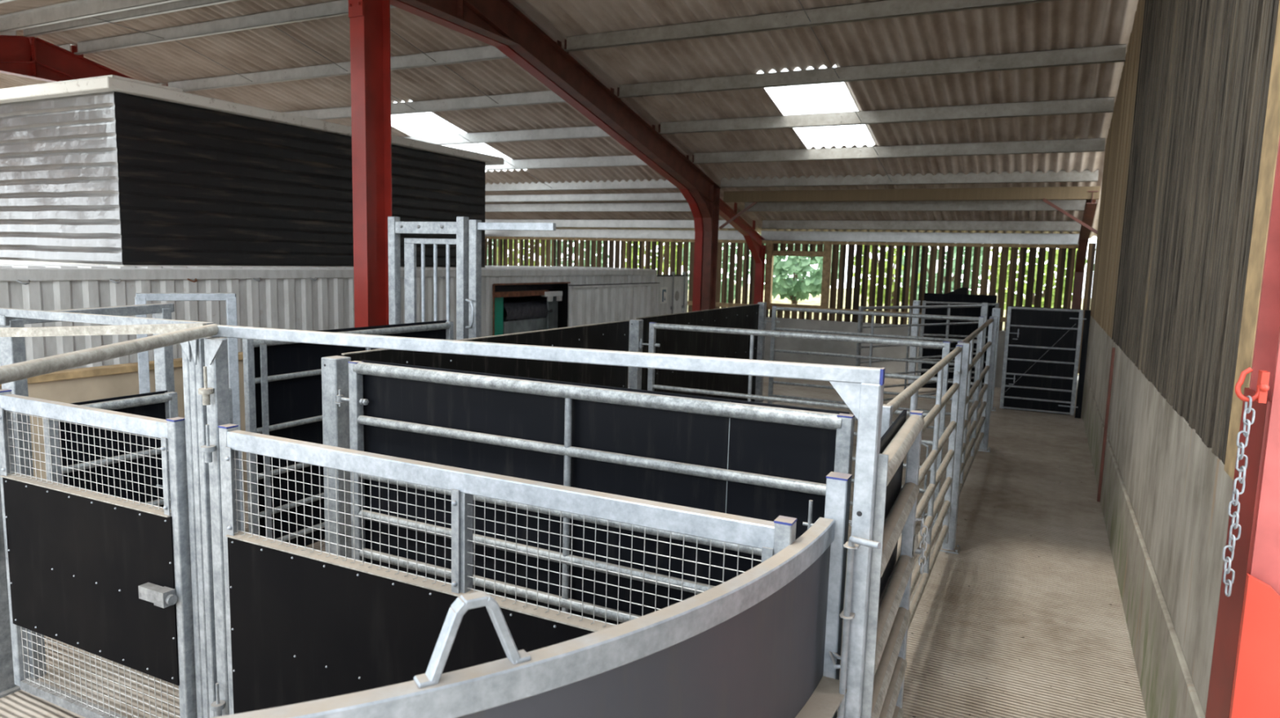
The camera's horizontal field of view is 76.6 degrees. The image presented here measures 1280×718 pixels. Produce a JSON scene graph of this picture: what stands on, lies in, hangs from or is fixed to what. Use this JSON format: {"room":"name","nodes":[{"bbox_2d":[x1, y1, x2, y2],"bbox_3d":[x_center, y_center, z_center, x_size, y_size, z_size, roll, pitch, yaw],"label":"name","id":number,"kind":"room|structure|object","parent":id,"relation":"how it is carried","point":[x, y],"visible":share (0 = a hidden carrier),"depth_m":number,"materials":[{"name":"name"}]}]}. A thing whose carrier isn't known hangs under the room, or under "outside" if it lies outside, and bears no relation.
{"room":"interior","nodes":[
{"label":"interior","id":0,"kind":"room"},
{"bbox_2d":[0,0,72,14],"bbox_3d":[-9.836,-4.414,8.950,27.800,2.210,9.900,5,8,26],"label":"ceiling","id":1,"kind":"structure","parent":0,"point":[15,6],"depth_m":13.10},
{"bbox_2d":[341,303,759,402],"bbox_3d":[-0.060,0.435,8.851,0.122,1.778,8.260,5,8,26],"label":"panel","id":2,"kind":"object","parent":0,"point":[614,335],"depth_m":8.33,"materials":[{"name":"black plastic"}]},
{"bbox_2d":[0,0,1137,184],"bbox_3d":[-5.396,-5.329,17.723,27.800,2.289,9.850,5,8,26],"label":"ceiling","id":3,"kind":"structure","parent":0,"point":[1061,24],"depth_m":14.18,"materials":[{"name":"metal"}]},
{"bbox_2d":[0,35,168,86],"bbox_3d":[-11.463,-4.469,15.180,0.220,3.154,19.407,5,8,26],"label":"rafter","id":4,"kind":"object","parent":3,"relation":"attached to","point":[30,57],"visible":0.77,"depth_m":15.32,"materials":[{"name":"red paint"}]},
{"bbox_2d":[391,99,526,172],"bbox_3d":[-4.469,-5.165,19.113,1.650,0.996,4.280,5,8,26],"label":"window","id":5,"kind":"structure","parent":3,"relation":"attached to","point":[415,124],"depth_m":18.44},
{"bbox_2d":[756,64,875,148],"bbox_3d":[3.297,-4.508,14.829,1.340,0.830,3.530,5,8,26],"label":"skylight","id":6,"kind":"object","parent":3,"relation":"attached to","point":[822,98],"depth_m":14.62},
{"bbox_2d":[0,368,1146,717],"bbox_3d":[-7.136,0.649,14.271,26.700,0.150,26.800,5,8,26],"label":"floor","id":7,"kind":"structure","parent":0,"point":[1027,620],"depth_m":6.07,"materials":[{"name":"concrete"}]},
{"bbox_2d":[0,484,21,698],"bbox_3d":[-3.543,1.079,4.457,0.191,1.580,0.162,5,8,26],"label":"fence post","id":8,"kind":"object","parent":7,"relation":"on","point":[7,686],"visible":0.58,"depth_m":4.50,"materials":[{"name":"metal"}]},
{"bbox_2d":[0,389,197,717],"bbox_3d":[-2.792,1.051,4.105,1.461,1.673,0.124,5,8,26],"label":"gate","id":9,"kind":"object","parent":8,"relation":"attached to","point":[106,576],"visible":1,"depth_m":4.04,"materials":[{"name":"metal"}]},
{"bbox_2d":[0,473,171,517],"bbox_3d":[-2.779,0.685,4.064,1.360,0.030,0.075,5,8,25],"label":"rail","id":10,"kind":"object","parent":9,"relation":"attached to","point":[103,501],"depth_m":4.04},
{"bbox_2d":[0,302,174,679],"bbox_3d":[-3.399,0.733,5.138,0.085,2.110,1.281,3,7,9],"label":"metal frame","id":11,"kind":"object","parent":7,"relation":"on","point":[12,349],"visible":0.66,"depth_m":4.65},
{"bbox_2d":[0,307,215,325],"bbox_3d":[-3.417,-0.252,4.395,3.163,0.067,0.040,5,8,24],"label":"rail","id":12,"kind":"object","parent":11,"relation":"attached to","point":[13,313],"visible":0.67,"depth_m":4.09,"materials":[{"name":"metal"}]},
{"bbox_2d":[43,390,177,509],"bbox_3d":[-3.328,1.015,5.197,0.103,1.540,0.800,5,8,26],"label":"gate","id":13,"kind":"object","parent":7,"relation":"on","point":[163,405],"visible":0.2,"depth_m":5.16,"materials":[{"name":"metal"}]},
{"bbox_2d":[0,351,247,501],"bbox_3d":[-4.741,0.847,6.491,0.150,1.480,4.100,5,8,26],"label":"wall","id":14,"kind":"structure","parent":7,"relation":"on","point":[96,383],"depth_m":6.72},
{"bbox_2d":[134,293,244,531],"bbox_3d":[-3.790,0.506,6.857,0.734,2.120,0.075,-3,8,-33],"label":"metal frame","id":15,"kind":"object","parent":7,"relation":"on","point":[140,298],"visible":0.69,"depth_m":6.88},
{"bbox_2d":[180,336,230,717],"bbox_3d":[-1.986,0.937,3.788,0.360,2.110,0.220,5,8,26],"label":"posts","id":16,"kind":"object","parent":7,"relation":"on","point":[204,360],"visible":0.88,"depth_m":3.71,"materials":[{"name":"metal"}]},
{"bbox_2d":[0,323,206,337],"bbox_3d":[-3.434,-0.135,3.925,2.912,0.187,0.048,3,7,8],"label":"rail","id":17,"kind":"object","parent":16,"relation":"attached to","point":[156,328],"visible":0.84,"depth_m":3.78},
{"bbox_2d":[198,366,213,405],"bbox_3d":[-1.917,0.118,3.580,0.060,0.170,0.060,5,8,26],"label":"hinge","id":18,"kind":"object","parent":16,"relation":"on","point":[207,392],"depth_m":3.58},
{"bbox_2d":[200,424,215,462],"bbox_3d":[-1.924,0.376,3.611,0.060,0.170,0.060,5,8,26],"label":"hinge","id":19,"kind":"object","parent":16,"relation":"on","point":[209,450],"depth_m":3.61,"materials":[{"name":"metal"}]},
{"bbox_2d":[210,683,225,717],"bbox_3d":[-1.957,1.587,3.760,0.060,0.170,0.060,5,8,26],"label":"hinge","id":20,"kind":"object","parent":16,"relation":"on","point":[218,707],"depth_m":3.76,"materials":[{"name":"metal"}]},
{"bbox_2d":[0,261,456,369],"bbox_3d":[-6.654,0.017,9.589,2.494,2.270,11.840,5,8,26],"label":"corrugated wall","id":21,"kind":"structure","parent":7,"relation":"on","point":[313,299],"depth_m":9.64,"materials":[{"name":"metal"}]},
{"bbox_2d":[0,74,503,267],"bbox_3d":[-6.104,-2.555,12.905,4.450,2.054,7.080,5,8,26],"label":"shed","id":22,"kind":"object","parent":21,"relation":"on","point":[107,170],"visible":0.89,"depth_m":9.85,"materials":[{"name":"wood"}]},
{"bbox_2d":[321,355,351,558],"bbox_3d":[-1.874,0.912,5.047,0.225,1.860,0.225,5,8,26],"label":"fence post","id":23,"kind":"object","parent":7,"relation":"on","point":[335,369],"visible":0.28,"depth_m":4.95,"materials":[{"name":"metal"}]},
{"bbox_2d":[334,360,854,625],"bbox_3d":[-0.491,0.987,4.290,3.107,1.750,0.123,5,8,26],"label":"gate","id":24,"kind":"object","parent":23,"relation":"attached to","point":[757,460],"visible":0.42,"depth_m":4.19,"materials":[{"name":"metal"}]},
{"bbox_2d":[242,320,453,546],"bbox_3d":[-2.384,0.654,7.034,0.103,1.860,2.300,5,8,26],"label":"gate","id":25,"kind":"object","parent":7,"relation":"on","point":[295,397],"visible":0.31,"depth_m":6.39,"materials":[{"name":"metal"}]},
{"bbox_2d":[259,344,271,538],"bbox_3d":[-2.812,0.736,6.105,0.010,1.700,0.050,5,8,26],"label":"bar","id":26,"kind":"object","parent":25,"relation":"attached to","point":[264,371],"visible":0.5,"depth_m":6.07,"materials":[{"name":"metal"}]},
{"bbox_2d":[348,0,391,327],"bbox_3d":[-3.249,-1.552,9.867,0.308,5.500,0.546,5,8,26],"label":"steel column","id":27,"kind":"structure","parent":7,"relation":"on","point":[370,20],"depth_m":9.73,"materials":[{"name":"metal"}]},
{"bbox_2d":[390,0,703,231],"bbox_3d":[-2.714,-3.696,10.833,0.200,3.154,19.407,5,8,26],"label":"rafter","id":28,"kind":"object","parent":27,"relation":"on","point":[506,50],"visible":0.27,"depth_m":13.50,"materials":[{"name":"red paint"}]},
{"bbox_2d":[0,0,181,33],"bbox_3d":[-7.357,-5.471,12.197,9.580,0.235,0.148,5,8,26],"label":"purlin","id":29,"kind":"object","parent":28,"relation":"attached to","point":[73,10],"visible":1,"depth_m":13.17,"materials":[{"name":"metal"}]},
{"bbox_2d":[23,0,239,36],"bbox_3d":[-7.052,-5.680,12.774,9.580,0.235,0.148,5,8,26],"label":"purlin","id":30,"kind":"object","parent":28,"relation":"attached to","point":[182,5],"visible":0.56,"depth_m":13.59,"materials":[{"name":"metal"}]},
{"bbox_2d":[74,0,395,54],"bbox_3d":[-6.637,-5.651,13.615,9.580,0.235,0.148,5,8,26],"label":"purlin","id":31,"kind":"object","parent":28,"relation":"attached to","point":[338,7],"visible":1,"depth_m":13.87,"materials":[{"name":"metal"}]},
{"bbox_2d":[273,25,551,187],"bbox_3d":[-4.324,-5.100,17.442,0.112,2.014,8.773,5,8,26],"label":"rod","id":32,"kind":"object","parent":31,"relation":"attached to","point":[273,25],"visible":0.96,"depth_m":16.53,"materials":[{"name":"metal"}]},
{"bbox_2d":[168,44,509,92],"bbox_3d":[-5.838,-5.439,15.260,9.580,0.235,0.148,5,8,26],"label":"purlin","id":33,"kind":"object","parent":28,"relation":"attached to","point":[484,52],"visible":0.62,"depth_m":15.28,"materials":[{"name":"metal"}]},
{"bbox_2d":[281,90,565,119],"bbox_3d":[-5.039,-5.227,16.906,9.580,0.235,0.148,5,8,26],"label":"purlin","id":34,"kind":"object","parent":28,"relation":"attached to","point":[544,96],"visible":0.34,"depth_m":16.23,"materials":[{"name":"metal"}]},
{"bbox_2d":[402,125,611,145],"bbox_3d":[-4.262,-5.021,18.506,9.580,0.235,0.148,5,8,26],"label":"purlin","id":35,"kind":"object","parent":28,"relation":"attached to","point":[593,131],"visible":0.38,"depth_m":17.73,"materials":[{"name":"metal"}]},
{"bbox_2d":[484,155,648,170],"bbox_3d":[-3.485,-4.815,20.106,9.580,0.235,0.148,5,8,26],"label":"purlin","id":36,"kind":"object","parent":28,"relation":"attached to","point":[627,160],"visible":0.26,"depth_m":19.18,"materials":[{"name":"metal"}]},
{"bbox_2d":[484,178,677,191],"bbox_3d":[-2.744,-4.619,21.632,9.580,0.235,0.148,5,8,26],"label":"purlin","id":37,"kind":"object","parent":28,"relation":"attached to","point":[645,184],"visible":0.6,"depth_m":21.01,"materials":[{"name":"metal"}]},
{"bbox_2d":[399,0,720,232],"bbox_3d":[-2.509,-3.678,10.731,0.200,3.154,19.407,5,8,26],"label":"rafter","id":38,"kind":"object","parent":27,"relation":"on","point":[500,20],"visible":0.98,"depth_m":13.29,"materials":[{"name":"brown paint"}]},
{"bbox_2d":[564,0,1059,52],"bbox_3d":[2.340,-4.716,11.197,7.860,0.235,0.148,5,8,26],"label":"purlin","id":39,"kind":"object","parent":38,"relation":"attached to","point":[884,9],"visible":1,"depth_m":11.35,"materials":[{"name":"metal"}]},
{"bbox_2d":[617,44,1126,97],"bbox_3d":[3.139,-4.504,12.843,7.860,0.235,0.148,5,8,26],"label":"purlin","id":40,"kind":"object","parent":38,"relation":"attached to","point":[1109,53],"visible":1,"depth_m":12.48,"materials":[{"name":"metal"}]},
{"bbox_2d":[658,97,1115,134],"bbox_3d":[3.916,-4.298,14.443,7.860,0.235,0.148,5,8,26],"label":"purlin","id":41,"kind":"object","parent":38,"relation":"attached to","point":[1102,104],"visible":1,"depth_m":14.12,"materials":[{"name":"metal"}]},
{"bbox_2d":[692,137,1105,164],"bbox_3d":[4.692,-4.092,16.042,7.860,0.235,0.148,5,8,26],"label":"purlin","id":42,"kind":"object","parent":38,"relation":"attached to","point":[1093,144],"visible":1,"depth_m":15.74,"materials":[{"name":"metal"}]},
{"bbox_2d":[719,168,1098,187],"bbox_3d":[5.434,-3.896,17.569,7.860,0.235,0.148,5,8,26],"label":"purlin","id":43,"kind":"object","parent":38,"relation":"attached to","point":[1062,175],"visible":0.99,"depth_m":17.30,"materials":[{"name":"metal"}]},
{"bbox_2d":[387,216,555,340],"bbox_3d":[-1.733,0.034,8.088,2.005,2.870,0.181,5,8,26],"label":"gate","id":44,"kind":"object","parent":7,"relation":"on","point":[468,242],"visible":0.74,"depth_m":8.08,"materials":[{"name":"metal"}]},
{"bbox_2d":[212,471,852,717],"bbox_3d":[-1.042,1.349,1.875,3.959,1.810,1.015,-1,7,-18],"label":"panel","id":45,"kind":"object","parent":7,"relation":"on","point":[765,642],"visible":0.96,"depth_m":2.01,"materials":[{"name":"metal"}]},
{"bbox_2d":[217,423,796,715],"bbox_3d":[-0.720,1.226,3.143,2.600,1.673,0.082,5,8,26],"label":"gate","id":46,"kind":"object","parent":45,"relation":"attached to","point":[304,624],"visible":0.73,"depth_m":3.27,"materials":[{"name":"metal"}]},
{"bbox_2d":[225,531,615,632],"bbox_3d":[-0.711,0.895,3.102,2.500,0.030,0.075,5,8,26],"label":"rail","id":47,"kind":"object","parent":46,"relation":"attached to","point":[548,619],"depth_m":3.19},
{"bbox_2d":[212,324,888,717],"bbox_3d":[-0.590,1.004,3.277,3.006,2.178,0.243,5,8,25],"label":"frame","id":48,"kind":"object","parent":7,"relation":"on","point":[861,388],"visible":0.96,"depth_m":2.67,"materials":[{"name":"metal"}]},
{"bbox_2d":[0,324,218,384],"bbox_3d":[-1.883,0.035,2.477,0.057,0.096,2.395,1,7,-2],"label":"rail","id":49,"kind":"object","parent":48,"relation":"attached to","point":[40,366],"visible":1,"depth_m":2.80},
{"bbox_2d":[871,409,924,717],"bbox_3d":[0.982,1.154,3.260,0.092,1.750,1.151,5,8,24],"label":"gate","id":50,"kind":"object","parent":48,"relation":"attached to","point":[903,437],"visible":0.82,"depth_m":3.36,"materials":[{"name":"metal"}]},
{"bbox_2d":[915,517,928,574],"bbox_3d":[1.273,0.851,3.699,0.068,0.264,0.034,5,8,26],"label":"chain","id":51,"kind":"object","parent":50,"relation":"hanging from","point":[922,519],"visible":1,"depth_m":3.69,"materials":[{"name":"metal"}]},
{"bbox_2d":[480,266,688,351],"bbox_3d":[-1.706,-1.003,19.011,2.810,2.270,9.420,5,8,26],"label":"shipping container","id":52,"kind":"object","parent":7,"relation":"on","point":[590,295],"visible":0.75,"depth_m":18.06,"materials":[{"name":"metal"}]},
{"bbox_2d":[492,297,503,335],"bbox_3d":[-2.771,-0.444,15.242,0.060,1.420,0.580,5,8,26],"label":"board","id":53,"kind":"object","parent":52,"relation":"in","point":[499,302],"visible":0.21,"depth_m":15.32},
{"bbox_2d":[492,289,548,297],"bbox_3d":[-2.355,-1.266,15.707,0.100,0.100,1.980,5,8,26],"label":"crossbar","id":54,"kind":"object","parent":52,"relation":"attached to","point":[521,293],"visible":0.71,"depth_m":15.65,"materials":[{"name":"metal"}]},
{"bbox_2d":[492,284,562,334],"bbox_3d":[-2.530,-0.605,16.194,0.820,1.800,2.500,5,8,26],"label":"machine","id":55,"kind":"object","parent":52,"relation":"in","point":[522,316],"visible":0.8,"depth_m":16.34,"materials":[{"name":"grey"}]},
{"bbox_2d":[627,319,643,390],"bbox_3d":[-0.062,0.512,8.669,0.198,1.870,0.198,5,8,26],"label":"fence post","id":56,"kind":"object","parent":7,"relation":"on","point":[636,326],"visible":0.24,"depth_m":8.55,"materials":[{"name":"metal"}]},
{"bbox_2d":[638,322,951,527],"bbox_3d":[1.315,0.648,7.933,3.107,1.856,0.115,5,8,26],"label":"gate","id":57,"kind":"object","parent":56,"relation":"attached to","point":[945,345],"visible":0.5,"depth_m":7.73,"materials":[{"name":"metal"}]},
{"bbox_2d":[692,209,703,311],"bbox_3d":[1.462,-1.992,19.540,0.280,4.275,0.546,5,8,26],"label":"steel column","id":58,"kind":"structure","parent":7,"relation":"on","point":[699,236],"depth_m":19.35,"materials":[{"name":"metal"}]},
{"bbox_2d":[701,185,719,310],"bbox_3d":[1.667,-1.973,19.438,0.280,4.275,0.546,5,8,26],"label":"steel column","id":59,"kind":"structure","parent":7,"relation":"on","point":[710,239],"depth_m":19.33,"materials":[{"name":"metal"}]},
{"bbox_2d":[753,244,765,304],"bbox_3d":[3.395,-1.746,23.205,0.280,3.000,0.312,5,8,26],"label":"steel column","id":60,"kind":"structure","parent":7,"relation":"on","point":[759,268],"depth_m":23.07,"materials":[{"name":"metal"}]},
{"bbox_2d":[719,198,764,263],"bbox_3d":[2.601,-3.335,21.323,0.180,1.608,3.911,5,8,26],"label":"rafter","id":61,"kind":"object","parent":60,"relation":"on","point":[753,239],"visible":0.87,"depth_m":21.74,"materials":[{"name":"red paint"}]},
{"bbox_2d":[760,231,1079,244],"bbox_3d":[7.113,-3.199,21.299,8.200,0.270,0.148,5,8,26],"label":"beam","id":62,"kind":"structure","parent":61,"relation":"attached to","point":[817,236],"depth_m":21.09,"materials":[{"name":"metal"}]},
{"bbox_2d":[755,302,766,402],"bbox_3d":[1.855,0.070,12.583,0.198,1.900,0.198,5,8,26],"label":"fence post","id":63,"kind":"object","parent":7,"relation":"on","point":[762,305],"visible":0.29,"depth_m":12.50,"materials":[{"name":"metal"}]},
{"bbox_2d":[758,306,983,441],"bbox_3d":[3.235,0.227,11.790,3.127,1.856,0.113,5,8,26],"label":"gate","id":64,"kind":"object","parent":63,"relation":"attached to","point":[980,319],"visible":0.56,"depth_m":11.74,"materials":[{"name":"metal"}]},
{"bbox_2d":[907,300,920,386],"bbox_3d":[5.414,-0.232,16.040,0.216,1.850,0.216,5,8,26],"label":"fence post","id":65,"kind":"object","parent":7,"relation":"on","point":[914,330],"visible":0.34,"depth_m":15.97,"materials":[{"name":"metal"}]},
{"bbox_2d":[917,293,999,389],"bbox_3d":[6.234,-0.332,15.931,1.423,1.880,0.064,3,7,8],"label":"gate","id":66,"kind":"object","parent":65,"relation":"attached to","point":[962,331],"visible":0.45,"depth_m":15.92,"materials":[{"name":"metal"}]},
{"bbox_2d":[855,304,982,400],"bbox_3d":[4.952,-0.077,14.180,3.468,1.730,0.051,-3,9,-35],"label":"gate","id":67,"kind":"object","parent":7,"relation":"on","point":[859,347],"visible":0.33,"depth_m":13.87,"materials":[{"name":"metal"}]},
{"bbox_2d":[939,342,970,554],"bbox_3d":[2.786,0.782,7.143,0.180,1.860,0.180,5,8,26],"label":"fence post","id":68,"kind":"object","parent":7,"relation":"on","point":[950,548],"visible":0.52,"depth_m":7.10,"materials":[{"name":"metal"}]},
{"bbox_2d":[880,344,963,630],"bbox_3d":[1.946,0.900,5.519,0.052,1.736,3.657,5,8,26],"label":"gate","id":69,"kind":"object","parent":68,"relation":"attached to","point":[912,391],"visible":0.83,"depth_m":5.82,"materials":[{"name":"metal"}]},
{"bbox_2d":[957,317,993,495],"bbox_3d":[3.733,0.511,9.091,0.052,1.736,4.397,5,8,26],"label":"gate","id":70,"kind":"object","parent":68,"relation":"attached to","point":[972,449],"visible":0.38,"depth_m":9.50,"materials":[{"name":"metal"}]},
{"bbox_2d":[971,302,988,408],"bbox_3d":[6.148,-0.062,14.617,0.180,1.900,0.180,5,8,26],"label":"fence post","id":71,"kind":"object","parent":7,"relation":"on","point":[984,305],"visible":0.44,"depth_m":14.51,"materials":[{"name":"metal"}]},
{"bbox_2d":[977,316,998,452],"bbox_3d":[4.801,0.344,11.166,0.180,1.860,0.180,5,8,26],"label":"fence post","id":72,"kind":"object","parent":7,"relation":"on","point":[983,447],"visible":0.56,"depth_m":11.12,"materials":[{"name":"metal"}]},
{"bbox_2d":[991,307,1000,411],"bbox_3d":[6.285,0.002,14.453,0.234,1.820,0.234,5,8,26],"label":"fence post","id":73,"kind":"object","parent":7,"relation":"on","point":[996,312],"visible":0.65,"depth_m":14.36,"materials":[{"name":"metal"}]},
{"bbox_2d":[999,306,1086,415],"bbox_3d":[6.969,0.024,14.053,1.220,1.830,0.100,5,8,26],"label":"gate","id":74,"kind":"object","parent":7,"relation":"on","point":[1042,349],"visible":1,"depth_m":14.08,"materials":[{"name":"metal"}]},
{"bbox_2d":[1071,250,1084,309],"bbox_3d":[10.555,-1.113,19.648,0.280,3.000,0.312,5,8,26],"label":"steel column","id":75,"kind":"structure","parent":7,"relation":"on","point":[1078,276],"depth_m":19.47,"materials":[{"name":"metal"}]},
{"bbox_2d":[1075,191,1097,272],"bbox_3d":[9.761,-2.703,17.765,0.180,1.608,3.911,5,8,26],"label":"rafter","id":76,"kind":"object","parent":75,"relation":"on","point":[1090,208],"visible":0.92,"depth_m":17.98,"materials":[{"name":"brown paint"}]},
{"bbox_2d":[723,186,1100,202],"bbox_3d":[5.553,-3.594,17.761,7.890,0.250,0.130,5,8,26],"label":"roof purlin","id":77,"kind":"structure","parent":76,"relation":"attached to","point":[1080,193],"depth_m":17.47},
{"bbox_2d":[744,200,1096,211],"bbox_3d":[6.176,-3.579,18.951,7.850,0.235,0.148,5,8,26],"label":"purlin","id":78,"kind":"object","parent":76,"relation":"attached to","point":[993,205],"visible":0.9,"depth_m":18.75,"materials":[{"name":"metal"}]},
{"bbox_2d":[761,220,1081,231],"bbox_3d":[6.840,-3.355,20.328,7.850,0.235,0.148,5,8,26],"label":"purlin","id":79,"kind":"object","parent":76,"relation":"attached to","point":[977,225],"visible":0.97,"depth_m":20.22,"materials":[{"name":"metal"}]},
{"bbox_2d":[1075,310,1090,418],"bbox_3d":[7.549,0.094,13.823,0.090,1.860,0.040,5,8,26],"label":"fence post","id":80,"kind":"object","parent":7,"relation":"on","point":[1087,313],"visible":1,"depth_m":13.80,"materials":[{"name":"metal"}]},
{"bbox_2d":[1204,135,1279,717],"bbox_3d":[2.257,-0.261,2.630,0.345,5.000,0.410,5,8,26],"label":"steel column","id":81,"kind":"structure","parent":7,"relation":"on","point":[1244,682],"depth_m":2.68,"materials":[{"name":"metal"}]},
{"bbox_2d":[1235,367,1270,404],"bbox_3d":[1.965,0.083,2.605,0.086,0.114,0.063,5,8,26],"label":"hook","id":82,"kind":"object","parent":81,"relation":"attached to","point":[1262,388],"visible":1,"depth_m":2.60,"materials":[{"name":"red paint"}]},
{"bbox_2d":[1222,395,1255,597],"bbox_3d":[1.950,0.453,2.648,0.032,0.676,0.036,-3,8,-32],"label":"chain","id":83,"kind":"object","parent":82,"relation":"hanging from","point":[1239,457],"visible":1,"depth_m":2.64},
{"bbox_3d":[-5.443,-2.527,27.597,0.280,3.000,0.312,5,8,26],"label":"steel column","id":84,"kind":"structure","parent":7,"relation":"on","visible":0},
{"bbox_3d":[-6.238,-4.117,25.714,0.180,1.609,3.911,5,8,26],"label":"rafter","id":85,"kind":"object","parent":84,"relation":"attached to","visible":0},
{"bbox_2d":[484,192,686,202],"bbox_3d":[-2.698,-4.344,21.864,9.500,0.190,0.148,5,8,26],"label":"beam","id":86,"kind":"structure","parent":85,"relation":"attached to","point":[650,196],"depth_m":21.18,"materials":[{"name":"metal"}]},
{"bbox_2d":[484,202,691,212],"bbox_3d":[-2.104,-4.311,23.065,9.500,0.235,0.148,5,8,26],"label":"purlin","id":87,"kind":"object","parent":85,"relation":"attached to","point":[645,206],"visible":0.59,"depth_m":22.73,"materials":[{"name":"metal"}]},
{"bbox_2d":[484,219,734,228],"bbox_3d":[-1.440,-4.087,24.442,9.500,0.235,0.148,5,8,26],"label":"purlin","id":88,"kind":"object","parent":85,"relation":"attached to","point":[669,224],"visible":0.73,"depth_m":24.06,"materials":[{"name":"metal"}]},
{"bbox_2d":[484,229,745,239],"bbox_3d":[-1.011,-3.917,25.336,9.500,0.270,0.148,5,8,26],"label":"beam","id":89,"kind":"structure","parent":85,"relation":"attached to","point":[593,233],"depth_m":25.23,"materials":[{"name":"metal"}]},
{"bbox_2d":[484,236,1096,373],"bbox_3d":[-1.038,-2.280,25.746,26.906,3.200,0.036,5,8,26],"label":"wall","id":90,"kind":"structure","parent":0,"point":[620,246],"depth_m":22.04,"materials":[{"name":"wood"}]},
{"bbox_2d":[484,236,1078,322],"bbox_3d":[-1.157,-2.837,25.662,26.720,1.960,0.120,5,8,26],"label":"trim","id":91,"kind":"structure","parent":90,"relation":"attached to","point":[1028,246],"depth_m":22.56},
{"bbox_2d":[764,243,832,308],"bbox_3d":[4.450,-2.367,22.918,1.840,1.760,0.160,5,8,26],"label":"window","id":92,"kind":"structure","parent":90,"relation":"in","point":[826,254],"depth_m":22.78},
{"bbox_2d":[484,173,1102,238],"bbox_3d":[-2.270,-4.392,24.013,27.950,1.130,4.350,5,8,26],"label":"cladding","id":93,"kind":"structure","parent":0,"point":[985,215],"depth_m":20.91,"materials":[{"name":"metal"}]},
{"bbox_2d":[764,317,1005,387],"bbox_3d":[5.446,-0.196,18.421,7.550,1.200,0.150,5,8,26],"label":"wall","id":94,"kind":"structure","parent":0,"point":[785,344],"depth_m":18.74,"materials":[{"name":"concrete"}]},
{"bbox_2d":[1081,0,1233,717],"bbox_3d":[5.265,-1.456,8.606,0.165,6.081,13.700,5,8,26],"label":"wall","id":95,"kind":"structure","parent":0,"point":[1166,498],"depth_m":5.16,"materials":[{"name":"concrete"}]},
{"bbox_2d":[1097,347,1115,502],"bbox_3d":[5.066,0.721,8.814,0.029,1.700,0.070,5,8,26],"label":"strip","id":96,"kind":"object","parent":95,"relation":"attached to","point":[1113,353],"visible":1,"depth_m":8.79,"materials":[{"name":"brown paint"}]},
{"bbox_2d":[1111,0,1279,464],"bbox_3d":[4.001,-2.264,6.041,0.043,4.779,7.036,5,8,26],"label":"boards","id":97,"kind":"object","parent":95,"relation":"attached to","point":[1202,86],"visible":0.97,"depth_m":4.57,"materials":[{"name":"wood"}]},
{"bbox_2d":[1223,0,1279,480],"bbox_3d":[2.384,-1.755,2.800,0.145,4.470,0.255,5,8,26],"label":"timber post","id":98,"kind":"object","parent":95,"relation":"on","point":[1272,124],"visible":0.29,"depth_m":2.99,"materials":[{"name":"wood"}]},
{"label":"yard","id":99,"kind":"structure","parent":0,"visible":0},
{"bbox_2d":[687,283,1091,374],"bbox_3d":[5.953,-2.148,34.142,44.000,1.554,19.200,5,8,26],"label":"bank","id":100,"kind":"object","parent":99,"relation":"on","point":[815,300],"depth_m":31.55,"materials":[{"name":"green plant"}]},
{"bbox_2d":[497,239,551,266],"bbox_3d":[-4.751,-4.327,33.272,2.825,3.956,1.692,5,8,26],"label":"leafy bush","id":101,"kind":"object","parent":100,"relation":"on","point":[503,239],"visible":0.04,"depth_m":32.84,"materials":[{"name":"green plant"}]},
{"bbox_2d":[545,237,608,267],"bbox_3d":[-2.405,-3.870,31.574,2.749,3.591,1.674,5,8,26],"label":"leafy bush","id":102,"kind":"object","parent":100,"relation":"on","point":[590,237],"visible":0.05,"depth_m":31.09,"materials":[{"name":"green plant"}]},
{"bbox_2d":[625,238,683,275],"bbox_3d":[0.456,-3.886,31.168,2.721,3.876,1.683,5,8,26],"label":"leafy bush","id":103,"kind":"object","parent":100,"relation":"on","point":[645,238],"visible":0.06,"depth_m":30.66,"materials":[{"name":"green plant"}]},
{"bbox_2d":[681,242,749,302],"bbox_3d":[2.758,-3.504,29.512,2.794,3.648,1.696,5,8,26],"label":"leafy bush","id":104,"kind":"object","parent":100,"relation":"on","point":[689,242],"visible":0.09,"depth_m":29.15,"materials":[{"name":"green plant"}]},
{"bbox_2d":[748,243,846,304],"bbox_3d":[5.089,-3.235,26.813,3.394,3.004,2.160,5,8,26],"label":"leafy bush","id":105,"kind":"object","parent":100,"relation":"on","point":[797,287],"visible":0.3,"depth_m":26.25,"materials":[{"name":"green plant"}]},
{"bbox_2d":[853,241,921,311],"bbox_3d":[8.911,-3.382,28.848,2.735,3.902,1.724,5,8,26],"label":"leafy bush","id":106,"kind":"object","parent":100,"relation":"on","point":[895,250],"visible":0.11,"depth_m":28.77,"materials":[{"name":"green plant"}]},
{"bbox_2d":[901,243,982,300],"bbox_3d":[9.867,-2.888,26.577,2.767,3.527,1.682,5,8,26],"label":"leafy bush","id":107,"kind":"object","parent":100,"relation":"on","point":[904,246],"visible":0.12,"depth_m":26.18,"materials":[{"name":"green plant"}]},
{"bbox_2d":[988,247,1087,310],"bbox_3d":[12.125,-2.806,24.838,2.744,3.908,1.655,5,8,26],"label":"leafy bush","id":108,"kind":"object","parent":100,"relation":"on","point":[1019,249],"visible":0.14,"depth_m":24.60,"materials":[{"name":"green plant"}]},
{"bbox_3d":[9.050,-1.168,16.068,0.140,3.900,0.260,5,8,26],"label":"steel column","id":109,"kind":"structure","parent":99,"relation":"on","visible":0},
{"bbox_2d":[1042,198,1097,234],"bbox_3d":[8.601,-2.848,16.185,1.083,0.730,0.059,5,8,27],"label":"knee brace","id":110,"kind":"object","parent":109,"relation":"attached to","point":[1044,200],"visible":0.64,"depth_m":16.17,"materials":[{"name":"brown paint"}]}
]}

